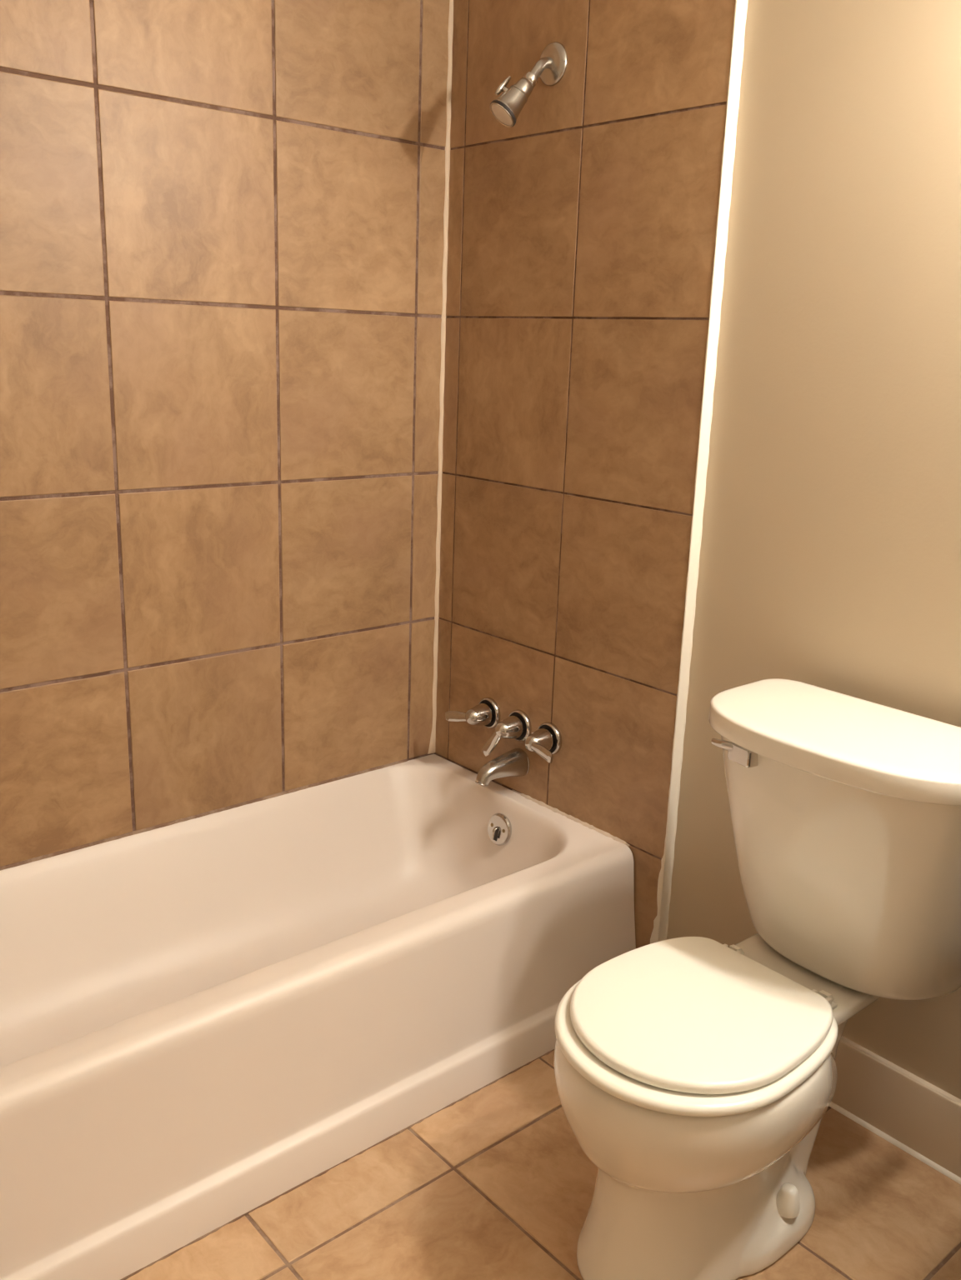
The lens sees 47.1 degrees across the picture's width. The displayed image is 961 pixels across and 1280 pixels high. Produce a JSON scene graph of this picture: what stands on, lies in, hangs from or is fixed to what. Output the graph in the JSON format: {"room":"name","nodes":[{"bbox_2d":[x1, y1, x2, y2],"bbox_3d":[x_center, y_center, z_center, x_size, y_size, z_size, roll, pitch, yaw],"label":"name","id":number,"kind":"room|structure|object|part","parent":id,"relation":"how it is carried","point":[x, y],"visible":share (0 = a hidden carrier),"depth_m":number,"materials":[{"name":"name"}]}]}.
{"room":"bathroom","nodes":[
{"label":"bathroom","id":0,"kind":"room"},
{"bbox_2d":[0,0,449,866],"bbox_3d":[-0.699,-0.419,2.189,1.720,2.387,0.100,-11,20,-40],"label":"wall","id":1,"kind":"structure","parent":0,"point":[222,240],"depth_m":2.24,"materials":[{"name":"brown tile"}]},
{"bbox_2d":[0,759,407,870],"bbox_3d":[-0.717,0.406,2.350,1.400,0.009,0.006,-11,20,-40],"label":"trim","id":2,"kind":"structure","parent":1,"relation":"attached to","point":[16,864],"depth_m":2.42,"materials":[{"name":"white"}]},
{"bbox_2d":[427,0,453,754],"bbox_3d":[-0.092,-0.685,2.583,0.024,2.023,0.005,-11,20,-40],"label":"trim","id":3,"kind":"structure","parent":1,"relation":"attached to","point":[432,740],"depth_m":2.60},
{"bbox_2d":[125,1050,960,1279],"bbox_3d":[-0.163,1.139,1.175,2.650,0.100,2.950,-11,20,-40],"label":"floor","id":4,"kind":"structure","parent":0,"point":[497,1183],"depth_m":1.80,"materials":[{"name":"brown tile"}]},
{"bbox_2d":[0,754,635,1279],"bbox_3d":[-0.448,0.645,2.143,1.501,0.333,0.756,-11,20,-40],"label":"bathtub","id":5,"kind":"object","parent":4,"relation":"on","point":[203,1018],"visible":0.97,"depth_m":2.09,"materials":[{"name":"white ceramic"}]},
{"bbox_2d":[120,1049,554,1279],"bbox_3d":[-0.207,0.887,1.912,1.495,0.004,0.008,-11,20,-40],"label":"trim","id":6,"kind":"structure","parent":5,"relation":"attached to","point":[549,1052],"depth_m":1.85,"materials":[{"name":"white"}]},
{"bbox_3d":[0.034,0.451,2.577,0.020,0.028,0.008,-11,20,-40],"label":"trip lever","id":7,"kind":"part","parent":5,"relation":"part of","materials":[{"name":"silver metal"}]},
{"bbox_3d":[0.046,0.443,2.586,0.029,0.074,0.075,-11,20,-40],"label":"overflow plate","id":8,"kind":"part","parent":5,"relation":"part of","materials":[{"name":"silver metal"}]},
{"bbox_2d":[554,678,960,1279],"bbox_3d":[0.426,0.549,1.706,0.670,0.803,0.486,-11,20,-40],"label":"toilet","id":9,"kind":"object","parent":4,"relation":"on","point":[697,1076],"visible":1,"depth_m":1.64,"materials":[{"name":"beige ceramic"}]},
{"bbox_3d":[0.306,0.577,1.647,0.405,0.018,0.366,-11,20,-40],"label":"seat","id":10,"kind":"part","parent":9,"relation":"part of","materials":[{"name":"white plastic"}]},
{"bbox_3d":[0.316,0.555,1.649,0.376,0.020,0.341,-11,20,-40],"label":"lid","id":11,"kind":"part","parent":9,"relation":"part of","materials":[{"name":"white plastic"}]},
{"bbox_3d":[0.390,0.752,1.774,0.645,0.374,0.378,-11,20,-40],"label":"bowl","id":12,"kind":"part","parent":9,"relation":"part of","materials":[{"name":"beige ceramic"}]},
{"bbox_3d":[0.392,0.168,1.782,0.013,0.017,0.046,-10,19,-37],"label":"lever arm","id":13,"kind":"part","parent":9,"relation":"part of","materials":[{"name":"silver metal"}]},
{"bbox_3d":[0.420,0.181,1.760,0.027,0.030,0.050,-7,17,-30],"label":"flush lever","id":14,"kind":"part","parent":9,"relation":"part of","materials":[{"name":"silver metal"}]},
{"bbox_3d":[0.582,0.153,1.728,0.292,0.039,0.486,-11,20,-40],"label":"tank lid","id":15,"kind":"part","parent":9,"relation":"part of","materials":[{"name":"beige ceramic"}]},
{"bbox_3d":[0.587,0.353,1.792,0.261,0.396,0.474,-11,20,-40],"label":"tank","id":16,"kind":"part","parent":9,"relation":"part of","materials":[{"name":"beige ceramic"}]},
{"bbox_2d":[434,0,960,1099],"bbox_3d":[0.843,-0.223,1.671,0.100,2.395,2.752,-11,20,-40],"label":"wall","id":17,"kind":"structure","parent":0,"point":[582,230],"depth_m":2.08,"materials":[{"name":"brown tile"}]},
{"bbox_2d":[445,697,500,728],"bbox_3d":[-0.019,0.176,2.650,0.075,0.076,0.118,-11,20,-40],"label":"handle","id":18,"kind":"object","parent":17,"relation":"attached to","point":[487,712],"visible":1,"depth_m":2.63,"materials":[{"name":"silver metal"}]},
{"bbox_3d":[-0.047,0.184,2.642,0.098,0.041,0.017,14,19,38],"label":"lever","id":19,"kind":"part","parent":18,"relation":"part of","materials":[{"name":"silver metal"}]},
{"bbox_2d":[475,748,529,786],"bbox_3d":[0.043,0.297,2.557,0.136,0.067,0.067,-11,20,-40],"label":"tub spout","id":20,"kind":"object","parent":17,"relation":"attached to","point":[514,762],"visible":1,"depth_m":2.55,"materials":[{"name":"silver metal"}]},
{"bbox_2d":[481,709,531,756],"bbox_3d":[0.060,0.220,2.566,0.075,0.111,0.090,-11,20,-40],"label":"handle","id":21,"kind":"object","parent":17,"relation":"attached to","point":[517,726],"visible":0.98,"depth_m":2.55,"materials":[{"name":"silver metal"}]},
{"bbox_3d":[0.033,0.231,2.560,0.069,0.090,0.018,14,19,37],"label":"lever","id":22,"kind":"part","parent":21,"relation":"part of","materials":[{"name":"silver metal"}]},
{"bbox_2d":[490,41,567,127],"bbox_3d":[0.089,-1.102,2.181,0.142,0.168,0.088,-11,20,-40],"label":"shower head","id":23,"kind":"object","parent":17,"relation":"attached to","point":[551,67],"visible":1,"depth_m":2.18},
{"bbox_3d":[0.044,-1.098,2.186,0.034,0.039,0.015,-8,18,-32],"label":"control lever","id":24,"kind":"part","parent":23,"relation":"part of","materials":[{"name":"silver metal"}]},
{"bbox_3d":[0.049,-1.088,2.183,0.026,0.022,0.013,6,16,14],"label":"control stem","id":25,"kind":"part","parent":23,"relation":"part of","materials":[{"name":"silver metal"}]},
{"bbox_3d":[0.118,-1.129,2.193,0.075,0.062,0.021,-11,20,-40],"label":"arm","id":26,"kind":"part","parent":23,"relation":"part of","materials":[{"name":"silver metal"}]},
{"bbox_2d":[524,721,561,763],"bbox_3d":[0.144,0.233,2.469,0.075,0.076,0.119,-11,20,-40],"label":"handle","id":27,"kind":"object","parent":17,"relation":"attached to","point":[546,741],"visible":1,"depth_m":2.47,"materials":[{"name":"silver metal"}]},
{"bbox_3d":[0.130,0.244,2.444,0.017,0.034,0.098,-7,18,-31],"label":"lever","id":28,"kind":"part","parent":27,"relation":"part of","materials":[{"name":"silver metal"}]},
{"bbox_2d":[511,790,629,846],"bbox_3d":[0.195,0.399,2.498,0.011,0.009,0.372,-11,20,-40],"label":"trim","id":29,"kind":"structure","parent":17,"relation":"attached to","point":[539,802],"depth_m":2.48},
{"bbox_2d":[650,0,747,944],"bbox_3d":[0.415,-0.360,2.090,0.028,2.360,0.026,-11,20,-40],"label":"trim","id":30,"kind":"structure","parent":17,"relation":"attached to","point":[659,932],"depth_m":2.09,"materials":[{"name":"white paint"}]},
{"bbox_2d":[829,1035,960,1184],"bbox_3d":[1.033,0.928,1.654,0.018,0.140,1.978,-11,20,-40],"label":"baseboard","id":31,"kind":"structure","parent":17,"relation":"attached to","point":[911,1110],"depth_m":1.96,"materials":[{"name":"white paint"}]}
]}

